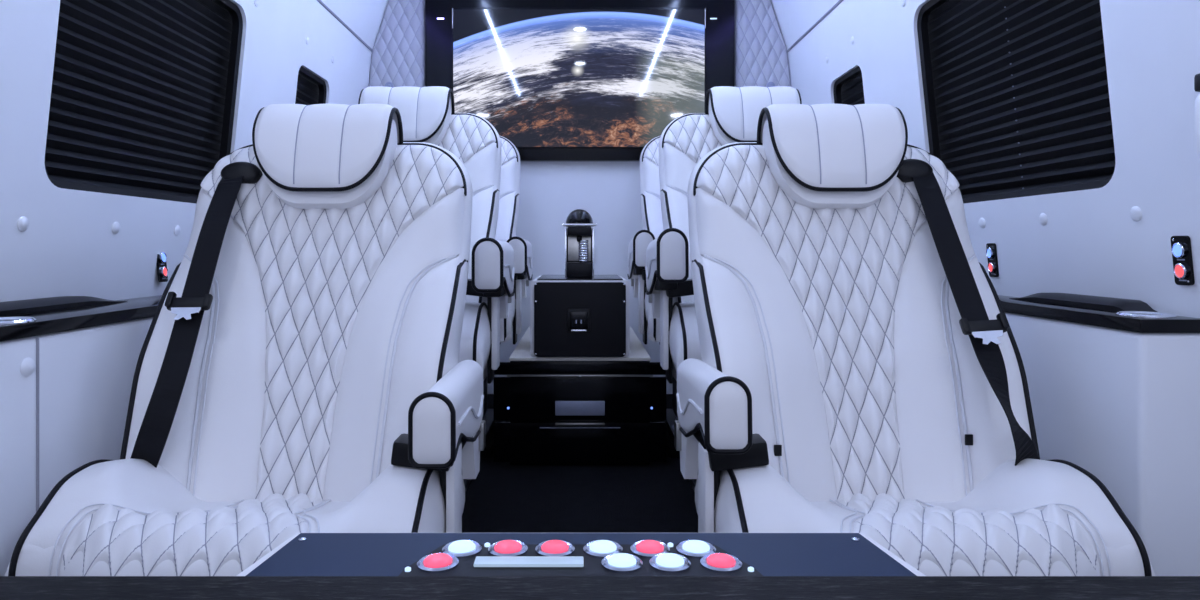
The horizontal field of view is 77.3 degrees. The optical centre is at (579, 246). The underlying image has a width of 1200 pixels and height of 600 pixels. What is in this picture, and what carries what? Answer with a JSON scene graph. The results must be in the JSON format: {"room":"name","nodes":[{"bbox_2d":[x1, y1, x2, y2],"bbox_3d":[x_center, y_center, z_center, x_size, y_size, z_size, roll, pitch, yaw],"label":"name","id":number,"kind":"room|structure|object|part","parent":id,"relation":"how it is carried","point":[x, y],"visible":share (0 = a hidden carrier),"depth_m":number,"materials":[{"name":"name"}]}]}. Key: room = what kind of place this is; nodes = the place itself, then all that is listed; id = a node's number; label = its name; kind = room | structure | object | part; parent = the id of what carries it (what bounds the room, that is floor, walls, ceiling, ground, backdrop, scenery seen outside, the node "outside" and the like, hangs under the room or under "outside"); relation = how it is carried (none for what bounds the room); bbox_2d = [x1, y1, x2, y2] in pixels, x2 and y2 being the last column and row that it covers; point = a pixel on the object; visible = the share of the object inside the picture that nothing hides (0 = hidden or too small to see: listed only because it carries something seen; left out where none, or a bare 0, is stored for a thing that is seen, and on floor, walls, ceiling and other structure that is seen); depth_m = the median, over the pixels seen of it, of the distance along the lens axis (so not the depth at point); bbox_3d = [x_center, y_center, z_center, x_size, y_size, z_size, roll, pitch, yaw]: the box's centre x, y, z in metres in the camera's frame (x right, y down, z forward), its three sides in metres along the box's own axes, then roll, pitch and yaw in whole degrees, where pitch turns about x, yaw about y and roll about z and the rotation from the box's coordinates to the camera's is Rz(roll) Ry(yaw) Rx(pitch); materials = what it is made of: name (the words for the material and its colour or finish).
{"room":"vehicle interior","nodes":[
{"label":"vehicle interior","id":0,"kind":"room"},
{"bbox_2d":[0,0,387,301],"bbox_3d":[-0.972,-0.120,1.775,0.206,2.080,3.350,0,0,0],"label":"wall","id":1,"kind":"structure","parent":0,"point":[69,246],"depth_m":1.65,"materials":[{"name":"leather"}]},
{"bbox_2d":[17,217,28,230],"bbox_3d":[-1.040,-0.043,1.400,0.012,0.028,0.028,0,0,0],"label":"button","id":2,"kind":"object","parent":1,"relation":"attached to","point":[23,222],"visible":1,"depth_m":1.40,"materials":[{"name":"plastic"}]},
{"bbox_2d":[112,222,119,233],"bbox_3d":[-1.040,-0.043,1.680,0.012,0.028,0.028,0,0,0],"label":"button","id":3,"kind":"object","parent":1,"relation":"attached to","point":[115,226],"visible":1,"depth_m":1.68,"materials":[{"name":"plastic"}]},
{"bbox_2d":[46,0,242,203],"bbox_3d":[-1.026,-0.406,1.823,0.080,0.576,0.763,0,0,0],"label":"window","id":4,"kind":"structure","parent":1,"relation":"in","point":[237,21],"depth_m":2.19,"materials":[{"name":"black plastic"}]},
{"bbox_2d":[45,0,231,197],"bbox_3d":[-1.050,-0.406,1.823,0.074,0.598,0.825,0,0,0],"label":"blind","id":5,"kind":"object","parent":4,"relation":"attached to","point":[138,91],"visible":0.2,"depth_m":1.79,"materials":[{"name":"fabric"}]},
{"bbox_2d":[156,252,167,281],"bbox_3d":[-1.044,0.045,1.876,0.018,0.086,0.037,0,0,0],"label":"switch panel","id":6,"kind":"object","parent":1,"relation":"attached to","point":[162,271],"visible":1,"depth_m":1.87,"materials":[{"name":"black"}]},
{"bbox_2d":[174,225,180,235],"bbox_3d":[-1.040,-0.043,1.935,0.012,0.028,0.028,0,0,0],"label":"button","id":7,"kind":"object","parent":1,"relation":"attached to","point":[177,229],"visible":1,"depth_m":1.93,"materials":[{"name":"plastic"}]},
{"bbox_2d":[254,0,258,6],"bbox_3d":[-0.971,-0.735,2.250,0.012,0.028,0.028,0,0,0],"label":"button","id":8,"kind":"object","parent":1,"relation":"attached to","point":[256,2],"visible":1,"depth_m":2.25,"materials":[{"name":"plastic"}]},
{"bbox_2d":[298,66,326,103],"bbox_3d":[-1.028,-0.388,2.783,0.074,0.513,0.323,0,0,0],"label":"window","id":9,"kind":"structure","parent":1,"relation":"in","point":[321,83],"depth_m":2.88,"materials":[{"name":"black plastic"}]},
{"bbox_2d":[295,73,318,104],"bbox_3d":[-1.052,-0.388,2.783,0.068,0.535,0.385,0,0,0],"label":"blind","id":10,"kind":"object","parent":9,"relation":"attached to","point":[307,93],"visible":0.05,"depth_m":2.82,"materials":[{"name":"fabric"}]},
{"bbox_2d":[317,0,372,51],"bbox_3d":[-0.954,-0.900,1.775,0.012,0.012,3.350,0,0,0],"label":"trim","id":11,"kind":"structure","parent":1,"relation":"attached to","point":[319,1],"depth_m":3.02,"materials":[{"name":"silver metal"}]},
{"bbox_2d":[487,60,790,393],"bbox_3d":[0.000,-0.120,3.480,2.300,2.180,0.060,0,0,0],"label":"wall","id":12,"kind":"structure","parent":0,"point":[609,191],"depth_m":3.45,"materials":[{"name":"leather"}]},
{"bbox_2d":[368,0,424,86],"bbox_3d":[-0.860,-0.728,3.432,0.302,0.857,0.016,0,0,0],"label":"wall panel","id":13,"kind":"object","parent":12,"relation":"attached to","point":[398,54],"depth_m":3.43,"materials":[{"name":"white leather"}]},
{"bbox_3d":[-0.872,-0.735,3.426,0.040,0.040,0.006,0,0,0],"label":"speaker button","id":14,"kind":"part","parent":13,"relation":"part of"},
{"bbox_2d":[425,0,734,160],"bbox_3d":[0.000,-0.774,3.415,1.404,0.762,0.066,0,0,0],"label":"television","id":15,"kind":"object","parent":12,"relation":"attached to","point":[560,80],"visible":0.81,"depth_m":3.38,"materials":[{"name":"black"}]},
{"bbox_2d":[735,0,790,86],"bbox_3d":[0.862,-0.728,3.434,0.298,0.856,0.020,0,0,0],"label":"wall panel","id":16,"kind":"object","parent":12,"relation":"attached to","point":[761,54],"depth_m":3.43,"materials":[{"name":"white leather"}]},
{"bbox_3d":[0.872,-0.735,3.426,0.040,0.040,0.006,0,0,0],"label":"speaker button","id":17,"kind":"part","parent":16,"relation":"part of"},
{"bbox_2d":[771,0,1199,317],"bbox_3d":[0.972,-0.120,1.775,0.206,2.080,3.350,0,0,0],"label":"wall","id":18,"kind":"structure","parent":0,"point":[1090,243],"depth_m":1.48,"materials":[{"name":"leather"}]},
{"bbox_2d":[787,0,842,51],"bbox_3d":[0.954,-0.900,1.775,0.012,0.012,3.350,0,0,0],"label":"trim","id":19,"kind":"structure","parent":18,"relation":"attached to","point":[839,1],"depth_m":3.02,"materials":[{"name":"silver metal"}]},
{"bbox_2d":[833,66,861,103],"bbox_3d":[1.028,-0.388,2.783,0.074,0.513,0.323,0,0,0],"label":"window","id":20,"kind":"structure","parent":18,"relation":"in","point":[838,83],"depth_m":2.88,"materials":[{"name":"black plastic"}]},
{"bbox_2d":[841,73,864,104],"bbox_3d":[1.052,-0.388,2.783,0.068,0.535,0.385,0,0,0],"label":"blind","id":21,"kind":"object","parent":20,"relation":"attached to","point":[852,93],"visible":0.06,"depth_m":2.82,"materials":[{"name":"fabric"}]},
{"bbox_2d":[901,0,905,6],"bbox_3d":[0.971,-0.735,2.250,0.012,0.028,0.028,0,0,0],"label":"button","id":22,"kind":"object","parent":18,"relation":"attached to","point":[903,2],"visible":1,"depth_m":2.25,"materials":[{"name":"plastic"}]},
{"bbox_2d":[979,218,985,227],"bbox_3d":[1.038,-0.062,1.935,0.012,0.028,0.028,0,0,0],"label":"button","id":23,"kind":"object","parent":18,"relation":"attached to","point":[982,223],"visible":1,"depth_m":1.93,"materials":[{"name":"plastic"}]},
{"bbox_2d":[986,243,998,276],"bbox_3d":[1.043,0.033,1.900,0.018,0.086,0.037,0,0,0],"label":"switch panel","id":24,"kind":"object","parent":18,"relation":"attached to","point":[991,252],"visible":1,"depth_m":1.89,"materials":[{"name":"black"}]},
{"bbox_2d":[917,0,1113,203],"bbox_3d":[1.026,-0.406,1.823,0.080,0.576,0.763,0,0,0],"label":"window","id":25,"kind":"structure","parent":18,"relation":"in","point":[922,21],"depth_m":2.19,"materials":[{"name":"black plastic"}]},
{"bbox_2d":[928,0,1114,197],"bbox_3d":[1.046,-0.410,1.823,0.082,0.607,0.825,0,0,0],"label":"blind","id":26,"kind":"object","parent":25,"relation":"attached to","point":[1021,91],"visible":0.82,"depth_m":1.79,"materials":[{"name":"fabric"}]},
{"bbox_2d":[1039,213,1047,225],"bbox_3d":[1.038,-0.062,1.680,0.012,0.028,0.028,0,0,0],"label":"button","id":27,"kind":"object","parent":18,"relation":"attached to","point":[1043,219],"visible":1,"depth_m":1.68,"materials":[{"name":"plastic"}]},
{"bbox_2d":[1130,206,1141,220],"bbox_3d":[1.038,-0.062,1.400,0.012,0.028,0.028,0,0,0],"label":"button","id":28,"kind":"object","parent":18,"relation":"attached to","point":[1135,212],"visible":1,"depth_m":1.40,"materials":[{"name":"plastic"}]},
{"bbox_2d":[1171,235,1194,285],"bbox_3d":[1.042,0.023,1.300,0.018,0.086,0.037,0,0,0],"label":"switch panel","id":29,"kind":"object","parent":18,"relation":"attached to","point":[1183,270],"visible":1,"depth_m":1.29,"materials":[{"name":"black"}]},
{"bbox_2d":[1194,73,1199,158],"bbox_3d":[1.002,-0.201,1.203,0.039,0.158,0.026,0,0,0],"label":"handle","id":30,"kind":"object","parent":18,"relation":"attached to","point":[1197,76],"visible":1,"depth_m":1.20,"materials":[{"name":"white plastic"}]},
{"bbox_3d":[0.000,0.940,1.775,2.300,0.040,3.550,0,0,0],"label":"floor","id":31,"kind":"structure","parent":0,"visible":0},
{"bbox_2d":[0,295,161,575],"bbox_3d":[-0.967,0.510,1.838,0.178,0.820,3.084,0,0,0],"label":"console","id":32,"kind":"object","parent":31,"relation":"on","point":[68,364],"visible":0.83,"depth_m":1.28,"materials":[{"name":"plastic"}]},
{"bbox_2d":[4,104,485,575],"bbox_3d":[-0.513,0.308,1.376,0.648,1.224,0.704,0,0,0],"label":"chair","id":33,"kind":"object","parent":31,"relation":"on","point":[298,369],"visible":0.92,"depth_m":1.41,"materials":[{"name":"white leather"}]},
{"bbox_3d":[-0.722,0.122,1.369,0.056,0.024,0.017,0,0,0],"label":"latch plate","id":34,"kind":"part","parent":33,"relation":"part of","materials":[{"name":"silver metal"}]},
{"bbox_3d":[-0.555,0.478,1.238,0.379,0.180,0.429,0,0,0],"label":"quilted panel","id":35,"kind":"part","parent":33,"relation":"part of","materials":[{"name":"leather"}]},
{"bbox_2d":[4,470,464,575],"bbox_3d":[-0.530,0.469,1.238,0.615,0.211,0.429,0,0,0],"label":"seat cushion","id":36,"kind":"object","parent":33,"relation":"on","point":[91,522],"depth_m":1.13,"materials":[{"name":"white leather"}]},
{"bbox_3d":[-0.530,0.142,1.497,0.588,0.756,0.461,0,0,0],"label":"backrest","id":37,"kind":"part","parent":33,"relation":"part of","materials":[{"name":"white leather"}]},
{"bbox_3d":[-0.530,0.137,1.504,0.562,0.726,0.316,0,0,0],"label":"quilted panel","id":38,"kind":"part","parent":33,"relation":"part of","materials":[{"name":"leather"}]},
{"bbox_3d":[-0.228,0.297,1.357,0.063,0.140,0.419,0,0,0],"label":"armrest","id":39,"kind":"part","parent":33,"relation":"part of","materials":[{"name":"white leather"}]},
{"bbox_3d":[-0.212,0.450,1.263,0.016,0.230,0.075,0,0,0],"label":"armrest post","id":40,"kind":"part","parent":33,"relation":"part of","materials":[{"name":"white leather"}]},
{"bbox_3d":[-0.228,0.342,1.358,0.046,0.030,0.220,0,0,0],"label":"underside plate","id":41,"kind":"part","parent":33,"relation":"part of","materials":[{"name":"black plastic"}]},
{"bbox_2d":[462,420,697,532],"bbox_3d":[0.000,0.816,2.625,1.660,0.208,1.650,0,0,0],"label":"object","id":42,"kind":"structure","parent":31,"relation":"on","point":[656,497],"depth_m":2.11,"materials":[{"name":"black carpet"}]},
{"bbox_2d":[358,86,514,491],"bbox_3d":[-0.524,0.100,2.176,0.667,1.224,0.704,0,0,0],"label":"chair","id":43,"kind":"object","parent":42,"relation":"on","point":[428,115],"visible":0.15,"depth_m":2.31,"materials":[{"name":"white leather"}]},
{"bbox_3d":[-0.550,0.700,2.078,0.440,0.024,0.460,0,0,0],"label":"floor plate","id":44,"kind":"part","parent":43,"relation":"part of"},
{"bbox_3d":[-0.550,-0.071,2.304,0.562,0.726,0.316,0,0,0],"label":"quilted panel","id":45,"kind":"part","parent":43,"relation":"part of","materials":[{"name":"leather"}]},
{"bbox_2d":[458,305,490,380],"bbox_3d":[-0.550,0.261,2.038,0.615,0.211,0.429,0,0,0],"label":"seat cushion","id":46,"kind":"object","parent":43,"relation":"on","point":[475,343],"depth_m":1.93,"materials":[{"name":"white leather"}]},
{"bbox_3d":[-0.550,-0.066,2.297,0.588,0.756,0.461,0,0,0],"label":"backrest","id":47,"kind":"part","parent":43,"relation":"part of","materials":[{"name":"white leather"}]},
{"bbox_3d":[-0.230,0.062,2.067,0.068,0.162,0.419,0,0,0],"label":"armrest","id":48,"kind":"part","parent":43,"relation":"part of","materials":[{"name":"white leather"}]},
{"bbox_3d":[-0.230,0.114,2.068,0.050,0.035,0.220,0,0,0],"label":"underside plate","id":49,"kind":"part","parent":43,"relation":"part of","materials":[{"name":"black plastic"}]},
{"bbox_3d":[-0.232,0.218,2.063,0.016,0.230,0.075,0,0,0],"label":"armrest post","id":50,"kind":"part","parent":43,"relation":"part of","materials":[{"name":"white leather"}]},
{"bbox_2d":[480,394,505,457],"bbox_3d":[-0.565,0.694,2.990,0.530,0.037,0.920,0,0,0],"label":"floor","id":51,"kind":"structure","parent":42,"relation":"on","point":[489,448],"depth_m":2.63,"materials":[{"name":"black carpet"}]},
{"bbox_2d":[478,115,532,439],"bbox_3d":[-0.519,0.063,2.896,0.667,1.224,0.704,0,0,0],"label":"chair","id":52,"kind":"object","parent":51,"relation":"on","point":[507,221],"visible":0.09,"depth_m":2.92,"materials":[{"name":"white leather"}]},
{"bbox_3d":[-0.545,0.663,2.798,0.440,0.024,0.460,0,0,0],"label":"floor plate","id":53,"kind":"part","parent":52,"relation":"part of","materials":[{"name":"black metal"}]},
{"bbox_2d":[500,293,515,341],"bbox_3d":[-0.545,0.224,2.758,0.615,0.211,0.429,0,0,0],"label":"seat","id":54,"kind":"object","parent":52,"relation":"on","point":[507,325],"depth_m":2.60,"materials":[{"name":"white leather"}]},
{"bbox_3d":[-0.545,-0.108,3.024,0.562,0.726,0.316,0,0,0],"label":"quilted panel","id":55,"kind":"part","parent":52,"relation":"part of","materials":[{"name":"leather"}]},
{"bbox_3d":[-0.545,-0.103,3.017,0.588,0.756,0.461,0,0,0],"label":"backrest","id":56,"kind":"part","parent":52,"relation":"part of","materials":[{"name":"white leather"}]},
{"bbox_3d":[-0.227,0.205,2.783,0.016,0.230,0.075,0,0,0],"label":"armrest post","id":57,"kind":"part","parent":52,"relation":"part of","materials":[{"name":"white leather"}]},
{"bbox_3d":[-0.225,0.049,2.826,0.068,0.162,0.419,0,0,0],"label":"armrest","id":58,"kind":"part","parent":52,"relation":"part of","materials":[{"name":"white leather"}]},
{"bbox_3d":[-0.225,0.101,2.828,0.050,0.035,0.220,0,0,0],"label":"underside plate","id":59,"kind":"part","parent":52,"relation":"part of","materials":[{"name":"black plastic"}]},
{"bbox_2d":[494,327,665,464],"bbox_3d":[0.000,0.534,2.896,0.560,0.353,0.968,0,0,0],"label":"base cabinet","id":60,"kind":"object","parent":42,"relation":"on","point":[559,410],"visible":0.92,"depth_m":2.43,"materials":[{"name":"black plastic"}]},
{"bbox_2d":[530,275,629,356],"bbox_3d":[0.000,0.231,2.614,0.322,0.254,0.412,0,0,0],"label":"box","id":61,"kind":"object","parent":60,"relation":"on","point":[570,317],"visible":0.98,"depth_m":2.42,"materials":[{"name":"black plastic"}]},
{"bbox_3d":[-0.004,0.236,2.417,0.074,0.074,0.010,0,0,0],"label":"socket plate","id":62,"kind":"part","parent":61,"relation":"part of","materials":[{"name":"black plastic"}]},
{"bbox_2d":[562,209,596,277],"bbox_3d":[-0.002,-0.014,2.639,0.118,0.236,0.202,0,0,0],"label":"coffee machine","id":63,"kind":"object","parent":61,"relation":"on","point":[579,234],"visible":1,"depth_m":2.56,"materials":[{"name":"metal"}]},
{"bbox_2d":[566,262,591,277],"bbox_3d":[-0.002,0.078,2.575,0.088,0.052,0.075,0,0,0],"label":"drip tray","id":64,"kind":"object","parent":63,"relation":"on","point":[573,269],"depth_m":2.54,"materials":[{"name":"black plastic"}]},
{"bbox_3d":[-0.002,0.006,2.602,0.080,0.086,0.006,0,0,0],"label":"plate","id":65,"kind":"part","parent":63,"relation":"part of","materials":[{"name":"metal"}]},
{"bbox_3d":[0.000,0.107,2.625,0.280,0.006,0.380,0,0,0],"label":"panel","id":66,"kind":"part","parent":61,"relation":"part of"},
{"bbox_3d":[0.000,0.521,2.424,0.160,0.046,0.008,0,0,0],"label":"grey plate","id":67,"kind":"part","parent":60,"relation":"part of","materials":[{"name":"grey metal"}]},
{"bbox_3d":[0.000,0.572,2.422,0.160,0.007,0.012,0,0,0],"label":"drawer handle","id":68,"kind":"part","parent":60,"relation":"part of","materials":[{"name":"metal"}]},
{"bbox_3d":[0.000,0.632,2.434,0.560,0.127,0.014,0,0,0],"label":"drawer","id":69,"kind":"part","parent":60,"relation":"part of","materials":[{"name":"black wood"}]},
{"bbox_3d":[0.000,0.491,2.434,0.560,0.139,0.014,0,0,0],"label":"drawer","id":70,"kind":"part","parent":60,"relation":"part of","materials":[{"name":"black wood"}]},
{"bbox_3d":[0.000,0.394,2.434,0.560,0.040,0.014,0,0,0],"label":"drawer","id":71,"kind":"part","parent":60,"relation":"part of","materials":[{"name":"black wood"}]},
{"bbox_2d":[654,394,679,457],"bbox_3d":[0.565,0.694,2.990,0.530,0.037,0.920,0,0,0],"label":"floor","id":72,"kind":"structure","parent":42,"relation":"on","point":[670,448],"depth_m":2.63,"materials":[{"name":"black carpet"}]},
{"bbox_2d":[627,115,681,439],"bbox_3d":[0.519,0.063,2.896,0.667,1.224,0.704,0,0,0],"label":"chair","id":73,"kind":"object","parent":72,"relation":"on","point":[652,221],"visible":0.07,"depth_m":2.91,"materials":[{"name":"white leather"}]},
{"bbox_3d":[0.225,0.089,2.822,0.050,0.035,0.220,0,-3,0],"label":"underside plate","id":74,"kind":"part","parent":73,"relation":"part of","materials":[{"name":"black plastic"}]},
{"bbox_3d":[0.225,0.036,2.823,0.068,0.162,0.419,0,-3,0],"label":"armrest","id":75,"kind":"part","parent":73,"relation":"part of","materials":[{"name":"white leather"}]},
{"bbox_3d":[0.227,0.205,2.783,0.016,0.230,0.075,0,0,0],"label":"armrest post","id":76,"kind":"part","parent":73,"relation":"part of","materials":[{"name":"white leather"}]},
{"bbox_3d":[0.545,-0.103,3.017,0.588,0.756,0.461,0,0,0],"label":"backrest","id":77,"kind":"part","parent":73,"relation":"part of","materials":[{"name":"white leather"}]},
{"bbox_2d":[644,293,659,341],"bbox_3d":[0.545,0.224,2.758,0.615,0.211,0.429,0,0,0],"label":"seat","id":78,"kind":"object","parent":73,"relation":"on","point":[651,325],"depth_m":2.60,"materials":[{"name":"white leather"}]},
{"bbox_3d":[0.545,-0.108,3.024,0.562,0.726,0.316,0,0,0],"label":"quilted panel","id":79,"kind":"part","parent":73,"relation":"part of","materials":[{"name":"leather"}]},
{"bbox_3d":[0.545,0.663,2.798,0.440,0.024,0.460,0,0,0],"label":"floor plate","id":80,"kind":"part","parent":73,"relation":"part of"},
{"bbox_2d":[645,86,801,491],"bbox_3d":[0.524,0.100,2.176,0.667,1.224,0.704,0,0,0],"label":"chair","id":81,"kind":"object","parent":42,"relation":"on","point":[731,115],"visible":0.24,"depth_m":2.31,"materials":[{"name":"white leather"}]},
{"bbox_3d":[0.232,0.218,2.063,0.016,0.230,0.075,0,0,0],"label":"armrest post","id":82,"kind":"part","parent":81,"relation":"part of","materials":[{"name":"white leather"}]},
{"bbox_3d":[0.230,0.050,2.063,0.068,0.162,0.419,0,-3,0],"label":"armrest","id":83,"kind":"part","parent":81,"relation":"part of","materials":[{"name":"white leather"}]},
{"bbox_3d":[0.230,0.102,2.062,0.050,0.035,0.220,0,-3,0],"label":"underside plate","id":84,"kind":"part","parent":81,"relation":"part of","materials":[{"name":"black plastic"}]},
{"bbox_3d":[0.550,-0.066,2.297,0.588,0.756,0.461,0,0,0],"label":"backrest","id":85,"kind":"part","parent":81,"relation":"part of","materials":[{"name":"white leather"}]},
{"bbox_2d":[669,305,701,380],"bbox_3d":[0.550,0.261,2.038,0.615,0.211,0.429,0,0,0],"label":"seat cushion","id":86,"kind":"object","parent":81,"relation":"on","point":[684,343],"depth_m":1.93,"materials":[{"name":"white leather"}]},
{"bbox_3d":[0.550,0.700,2.078,0.440,0.024,0.460,0,0,0],"label":"floor plate","id":87,"kind":"part","parent":81,"relation":"part of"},
{"bbox_3d":[0.550,-0.071,2.304,0.562,0.726,0.316,0,0,0],"label":"quilted panel","id":88,"kind":"part","parent":81,"relation":"part of","materials":[{"name":"leather"}]},
{"bbox_2d":[237,533,925,575],"bbox_3d":[0.001,0.591,0.656,0.576,0.659,0.112,0,0,0],"label":"control console","id":89,"kind":"object","parent":31,"relation":"on","point":[302,554],"visible":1,"depth_m":0.65,"materials":[{"name":"black plastic"}]},
{"bbox_3d":[0.001,0.270,0.640,0.300,0.004,0.071,0,0,0],"label":"button plate","id":90,"kind":"part","parent":89,"relation":"part of","materials":[{"name":"multicoloured plastic"}]},
{"bbox_2d":[0,576,1199,599],"bbox_3d":[0.000,0.591,0.460,1.500,0.658,0.280,0,0,0],"label":"countertop","id":91,"kind":"structure","parent":31,"relation":"on","point":[11,587],"depth_m":0.58,"materials":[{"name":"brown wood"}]},
{"bbox_2d":[674,104,1155,575],"bbox_3d":[0.513,0.308,1.376,0.648,1.224,0.704,0,0,0],"label":"chair","id":92,"kind":"object","parent":31,"relation":"on","point":[861,369],"visible":0.96,"depth_m":1.41,"materials":[{"name":"white leather"}]},
{"bbox_3d":[0.228,0.330,1.353,0.046,0.030,0.220,0,-3,0],"label":"underside plate","id":93,"kind":"part","parent":92,"relation":"part of","materials":[{"name":"black plastic"}]},
{"bbox_3d":[0.212,0.450,1.263,0.016,0.230,0.075,0,0,0],"label":"armrest post","id":94,"kind":"part","parent":92,"relation":"part of","materials":[{"name":"white leather"}]},
{"bbox_3d":[0.228,0.284,1.354,0.063,0.140,0.419,0,-3,0],"label":"armrest","id":95,"kind":"part","parent":92,"relation":"part of","materials":[{"name":"white leather"}]},
{"bbox_3d":[0.530,0.137,1.504,0.562,0.726,0.316,0,0,0],"label":"quilted panel","id":96,"kind":"part","parent":92,"relation":"part of","materials":[{"name":"leather"}]},
{"bbox_3d":[0.530,0.142,1.497,0.588,0.756,0.461,0,0,0],"label":"backrest","id":97,"kind":"part","parent":92,"relation":"part of","materials":[{"name":"white leather"}]},
{"bbox_2d":[695,470,1155,575],"bbox_3d":[0.530,0.469,1.238,0.615,0.211,0.429,0,0,0],"label":"seat cushion","id":98,"kind":"object","parent":92,"relation":"on","point":[938,522],"depth_m":1.13,"materials":[{"name":"white leather"}]},
{"bbox_3d":[0.555,0.478,1.238,0.379,0.180,0.429,0,0,0],"label":"quilted panel","id":99,"kind":"part","parent":92,"relation":"part of","materials":[{"name":"leather"}]},
{"bbox_3d":[0.725,0.160,1.329,0.056,0.026,0.016,0,0,0],"label":"latch plate","id":100,"kind":"part","parent":92,"relation":"part of","materials":[{"name":"silver metal"}]},
{"bbox_2d":[998,293,1199,575],"bbox_3d":[0.999,0.510,2.319,0.115,0.820,2.122,0,0,0],"label":"console","id":101,"kind":"object","parent":31,"relation":"on","point":[1114,383],"visible":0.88,"depth_m":1.30,"materials":[{"name":"plastic"}]}
]}

